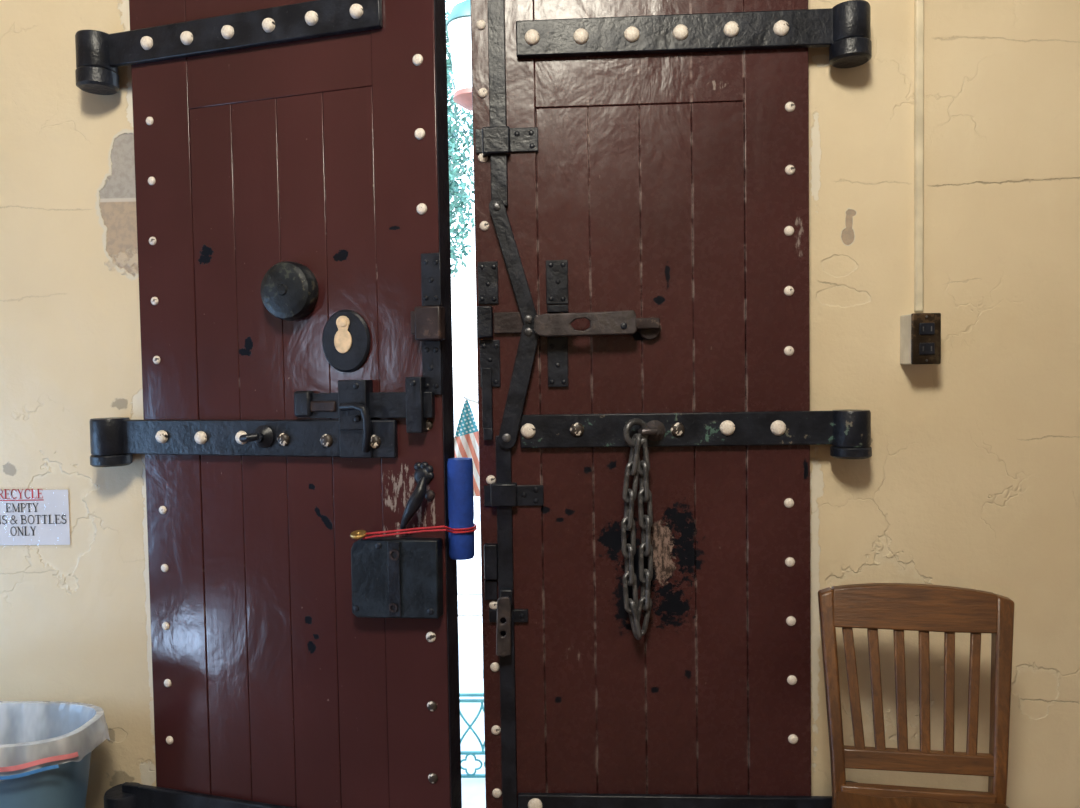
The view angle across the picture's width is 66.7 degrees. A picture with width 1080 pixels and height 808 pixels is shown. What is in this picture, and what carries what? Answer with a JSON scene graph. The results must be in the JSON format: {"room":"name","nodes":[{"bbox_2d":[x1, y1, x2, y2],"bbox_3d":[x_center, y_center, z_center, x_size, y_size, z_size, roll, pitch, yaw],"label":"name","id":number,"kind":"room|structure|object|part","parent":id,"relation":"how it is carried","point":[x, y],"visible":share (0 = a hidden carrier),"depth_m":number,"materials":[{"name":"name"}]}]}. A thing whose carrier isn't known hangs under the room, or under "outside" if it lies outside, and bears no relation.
{"room":"entrance hall","nodes":[
{"label":"entrance hall","id":0,"kind":"room"},
{"bbox_2d":[454,396,479,496],"bbox_3d":[0.220,0.169,2.837,1.356,0.396,0.108,0,3,30],"label":"flag","id":1,"kind":"object","parent":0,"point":[466,439],"visible":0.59,"depth_m":3.11,"materials":[{"name":"fabric"}]},
{"bbox_2d":[0,0,1079,807],"bbox_3d":[0.359,-0.482,2.233,5.400,3.500,0.420,-1,2,2],"label":"wall","id":2,"kind":"structure","parent":0,"point":[970,479],"depth_m":2.04,"materials":[{"name":"beige paint"}]},
{"bbox_2d":[0,489,69,544],"bbox_3d":[-1.330,0.291,2.099,0.259,0.158,0.003,-1,2,2],"label":"sign","id":3,"kind":"object","parent":2,"relation":"attached to","point":[27,517],"visible":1,"depth_m":2.10,"materials":[{"name":"white paper"}]},
{"bbox_2d":[75,66,119,94],"bbox_3d":[-1.081,-0.789,2.004,0.094,0.040,0.095,-1,2,2],"label":"mount","id":4,"kind":"object","parent":2,"relation":"attached to","point":[90,79],"visible":1,"depth_m":1.97,"materials":[{"name":"black paint"}]},
{"bbox_2d":[90,454,132,466],"bbox_3d":[-1.065,0.139,2.039,0.094,0.027,0.095,-1,2,2],"label":"mount","id":5,"kind":"object","parent":2,"relation":"attached to","point":[120,459],"visible":0.82,"depth_m":2.00,"materials":[{"name":"black paint"}]},
{"bbox_2d":[75,0,461,807],"bbox_3d":[-0.655,0.022,1.921,0.944,2.510,0.126,0,2,16],"label":"door","id":6,"kind":"structure","parent":2,"relation":"in","point":[291,157],"depth_m":1.89,"materials":[{"name":"brown paint"}]},
{"bbox_2d":[389,603,397,612],"bbox_3d":[-0.323,0.449,1.804,0.020,0.020,0.004,0,2,16],"label":"screw","id":7,"kind":"object","parent":6,"relation":"attached to","point":[393,607],"depth_m":1.80,"materials":[{"name":"brown metal"}]},
{"bbox_2d":[389,549,399,560],"bbox_3d":[-0.320,0.331,1.798,0.025,0.025,0.004,0,2,16],"label":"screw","id":8,"kind":"object","parent":6,"relation":"attached to","point":[394,554],"depth_m":1.80,"materials":[{"name":"brown metal"}]},
{"bbox_2d":[350,524,476,538],"bbox_3d":[-0.279,0.280,1.798,0.280,0.037,0.082,-1,2,-4],"label":"cord","id":9,"kind":"object","parent":6,"relation":"attached to","point":[358,534],"visible":0.93,"depth_m":1.79,"materials":[{"name":"red fabric"}]},
{"bbox_3d":[-0.278,0.220,1.786,0.067,0.121,0.040,0,2,16],"label":"handle blade","id":10,"kind":"part","parent":6,"relation":"part of","materials":[{"name":"black paint"}]},
{"bbox_3d":[-0.260,0.160,1.806,0.040,0.040,0.012,0,2,16],"label":"drop handle","id":11,"kind":"part","parent":6,"relation":"part of","materials":[{"name":"black paint"}]},
{"bbox_3d":[-0.237,-0.270,1.782,0.046,0.114,0.010,0,2,16],"label":"keeper plate","id":12,"kind":"part","parent":6,"relation":"part of","materials":[{"name":"black paint"}]},
{"bbox_3d":[-0.236,-0.079,1.790,0.045,0.118,0.010,0,2,16],"label":"keeper plate","id":13,"kind":"part","parent":6,"relation":"part of","materials":[{"name":"black paint"}]},
{"bbox_2d":[447,457,474,559],"bbox_3d":[-0.175,0.229,1.813,0.058,0.222,0.058,0,2,16],"label":"tube","id":14,"kind":"object","parent":6,"relation":"attached to","point":[460,488],"visible":0.99,"depth_m":1.79,"materials":[{"name":"blue plastic"}]},
{"bbox_2d":[470,0,870,807],"bbox_3d":[0.321,0.003,2.009,0.951,2.510,0.129,-1,2,3],"label":"door","id":15,"kind":"structure","parent":2,"relation":"in","point":[641,167],"depth_m":2.01,"materials":[{"name":"brown paint"}]},
{"bbox_2d":[477,306,492,337],"bbox_3d":[-0.135,-0.202,2.013,0.037,0.075,0.028,-1,2,3],"label":"socket","id":16,"kind":"object","parent":15,"relation":"attached to","point":[484,313],"depth_m":2.00,"materials":[{"name":"black paint"}]},
{"bbox_3d":[-0.128,-0.298,2.019,0.049,0.104,0.010,-1,2,3],"label":"bolt plate","id":17,"kind":"part","parent":15,"relation":"part of","materials":[{"name":"black paint"}]},
{"bbox_3d":[-0.123,-0.100,2.026,0.050,0.116,0.010,-1,2,3],"label":"bolt plate","id":18,"kind":"part","parent":15,"relation":"part of","materials":[{"name":"black paint"}]},
{"bbox_3d":[-0.104,-0.835,1.993,0.040,0.705,0.016,-1,2,3],"label":"bolt rod","id":19,"kind":"part","parent":15,"relation":"part of","materials":[{"name":"black paint"}]},
{"bbox_3d":[-0.090,0.546,2.011,0.038,0.149,0.010,-1,2,3],"label":"latch lever","id":20,"kind":"part","parent":15,"relation":"part of","materials":[{"name":"metal"}]},
{"bbox_3d":[-0.083,0.574,2.047,0.037,0.991,0.016,-1,2,3],"label":"rod","id":21,"kind":"part","parent":15,"relation":"part of","materials":[{"name":"black paint"}]},
{"bbox_3d":[-0.063,-0.340,1.997,0.117,0.320,0.010,-1,2,3],"label":"slanting arm","id":22,"kind":"part","parent":15,"relation":"part of","materials":[{"name":"black paint"}]},
{"bbox_3d":[-0.051,-0.046,2.008,0.107,0.312,0.010,-1,2,3],"label":"slanting arm","id":23,"kind":"part","parent":15,"relation":"part of","materials":[{"name":"black paint"}]},
{"bbox_3d":[0.042,-0.299,2.010,0.054,0.107,0.010,-1,2,3],"label":"bolt plate","id":24,"kind":"part","parent":15,"relation":"part of","materials":[{"name":"black paint"}]},
{"bbox_3d":[0.044,-0.103,2.017,0.050,0.123,0.010,-1,2,3],"label":"bolt plate","id":25,"kind":"part","parent":15,"relation":"part of","materials":[{"name":"black paint"}]},
{"bbox_3d":[0.108,-0.193,1.969,0.246,0.059,0.012,-1,2,3],"label":"lever handle","id":26,"kind":"part","parent":15,"relation":"part of","materials":[{"name":"metal"}]},
{"bbox_2d":[621,434,652,639],"bbox_3d":[0.235,0.321,1.982,0.078,0.501,0.043,-1,2,3],"label":"chain","id":27,"kind":"object","parent":15,"relation":"hanging from","point":[639,469],"visible":1,"depth_m":1.98,"materials":[{"name":"metal"}]},
{"bbox_3d":[0.259,0.066,1.972,0.045,0.019,0.026,-1,2,3],"label":"staple arm","id":28,"kind":"part","parent":15,"relation":"part of","materials":[{"name":"metal"}]},
{"bbox_2d":[829,36,871,67],"bbox_3d":[0.737,-0.834,1.949,0.094,0.042,0.095,-1,2,2],"label":"mount","id":29,"kind":"object","parent":2,"relation":"attached to","point":[849,52],"visible":1,"depth_m":1.92,"materials":[{"name":"black paint"}]},
{"bbox_2d":[830,446,871,458],"bbox_3d":[0.753,0.116,1.985,0.094,0.027,0.095,-1,2,2],"label":"mount","id":30,"kind":"object","parent":2,"relation":"attached to","point":[835,452],"visible":0.82,"depth_m":1.95,"materials":[{"name":"black paint"}]},
{"bbox_2d":[914,0,923,310],"bbox_3d":[0.911,-1.226,1.969,0.019,2.000,0.016,-1,2,2],"label":"cord cover","id":31,"kind":"object","parent":2,"relation":"attached to","point":[918,4],"visible":1,"depth_m":1.99,"materials":[{"name":"beige paint"}]},
{"bbox_2d":[900,313,940,363],"bbox_3d":[0.918,-0.156,1.980,0.069,0.121,0.078,-1,2,2],"label":"wall socket","id":32,"kind":"object","parent":2,"relation":"attached to","point":[920,333],"visible":1,"depth_m":1.95,"materials":[{"name":"metal"}]},
{"bbox_2d":[919,323,934,334],"bbox_3d":[0.917,-0.178,1.942,0.036,0.028,0.004,-1,2,2],"label":"receptacle","id":33,"kind":"object","parent":32,"relation":"attached to","point":[924,328],"depth_m":1.94,"materials":[{"name":"plastic"}]},
{"bbox_2d":[919,343,934,354],"bbox_3d":[0.917,-0.131,1.944,0.036,0.028,0.004,-1,2,2],"label":"receptacle","id":34,"kind":"object","parent":32,"relation":"attached to","point":[924,348],"depth_m":1.94,"materials":[{"name":"plastic"}]},
{"bbox_3d":[0.320,1.460,-0.093,5.800,0.200,5.220,-1,2,2],"label":"floor","id":35,"kind":"structure","parent":0,"visible":0},
{"bbox_2d":[0,705,91,807],"bbox_3d":[-1.318,1.031,1.935,0.540,0.555,0.246,-1,2,2],"label":"recycling bin","id":36,"kind":"object","parent":35,"relation":"on","point":[65,786],"visible":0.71,"depth_m":1.85,"materials":[{"name":"blue plastic"}]},
{"bbox_2d":[0,701,109,780],"bbox_3d":[-1.322,0.916,1.929,0.581,0.335,0.286,-1,2,2],"label":"liner","id":37,"kind":"object","parent":36,"relation":"in","point":[31,738],"visible":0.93,"depth_m":1.94,"materials":[{"name":"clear plastic"}]},
{"bbox_2d":[818,583,1013,807],"bbox_3d":[0.777,0.853,1.603,0.455,0.868,0.586,-1,2,11],"label":"wooden chair","id":38,"kind":"object","parent":35,"relation":"on","point":[897,607],"visible":1,"depth_m":1.78,"materials":[{"name":"brown wood"}]},
{"bbox_3d":[0.652,0.854,1.833,0.031,0.853,0.181,-1,2,9],"label":"post","id":39,"kind":"part","parent":38,"relation":"part of","materials":[{"name":"brown wood"}]},
{"bbox_3d":[0.837,0.456,1.841,0.352,0.093,0.060,-1,2,11],"label":"rail","id":40,"kind":"part","parent":38,"relation":"part of","materials":[{"name":"brown wood"}]},
{"bbox_3d":[0.792,0.819,1.724,0.305,0.020,0.026,-1,2,11],"label":"seat rail","id":41,"kind":"part","parent":38,"relation":"part of","materials":[{"name":"brown wood"}]},
{"bbox_3d":[0.802,0.759,1.743,0.314,0.039,0.033,-1,2,11],"label":"rail","id":42,"kind":"part","parent":38,"relation":"part of","materials":[{"name":"brown wood"}]},
{"bbox_3d":[0.753,0.846,1.513,0.441,0.042,0.400,-1,2,11],"label":"seat","id":43,"kind":"part","parent":38,"relation":"part of","materials":[{"name":"brown wood"}]},
{"bbox_3d":[0.984,0.852,1.775,0.060,0.850,0.197,1,3,34],"label":"post","id":44,"kind":"part","parent":38,"relation":"part of","materials":[{"name":"brown wood"}]},
{"label":"outside","id":45,"kind":"structure","parent":0,"visible":0},
{"bbox_2d":[453,387,485,807],"bbox_3d":[1.851,-0.357,62.266,80.000,0.200,119.580,-1,2,2],"label":"pavement","id":46,"kind":"structure","parent":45,"point":[470,634],"depth_m":5.51,"materials":[{"name":"white concrete"}]},
{"bbox_2d":[446,0,471,110],"bbox_3d":[-0.381,-0.414,5.201,0.355,4.361,0.355,-1,2,2],"label":"street lamp","id":47,"kind":"object","parent":46,"relation":"on","point":[458,24],"visible":0.18,"depth_m":5.02,"materials":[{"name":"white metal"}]},
{"bbox_3d":[-0.409,-2.147,5.135,0.330,0.415,0.330,-1,2,2],"label":"glass","id":48,"kind":"part","parent":47,"relation":"part of","materials":[{"name":"white glass"}]},
{"bbox_2d":[445,0,474,277],"bbox_3d":[-1.439,-1.609,9.537,1.720,6.461,1.689,-1,2,2],"label":"bushy tree","id":49,"kind":"object","parent":46,"relation":"on","point":[459,194],"visible":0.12,"depth_m":9.35,"materials":[{"name":"green plant"}]},
{"bbox_2d":[460,693,484,777],"bbox_3d":[-0.337,1.577,3.949,2.030,0.477,0.030,-1,2,2],"label":"iron railing","id":50,"kind":"object","parent":46,"relation":"on","point":[467,753],"visible":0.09,"depth_m":3.94,"materials":[{"name":"teal metal"}]}
]}

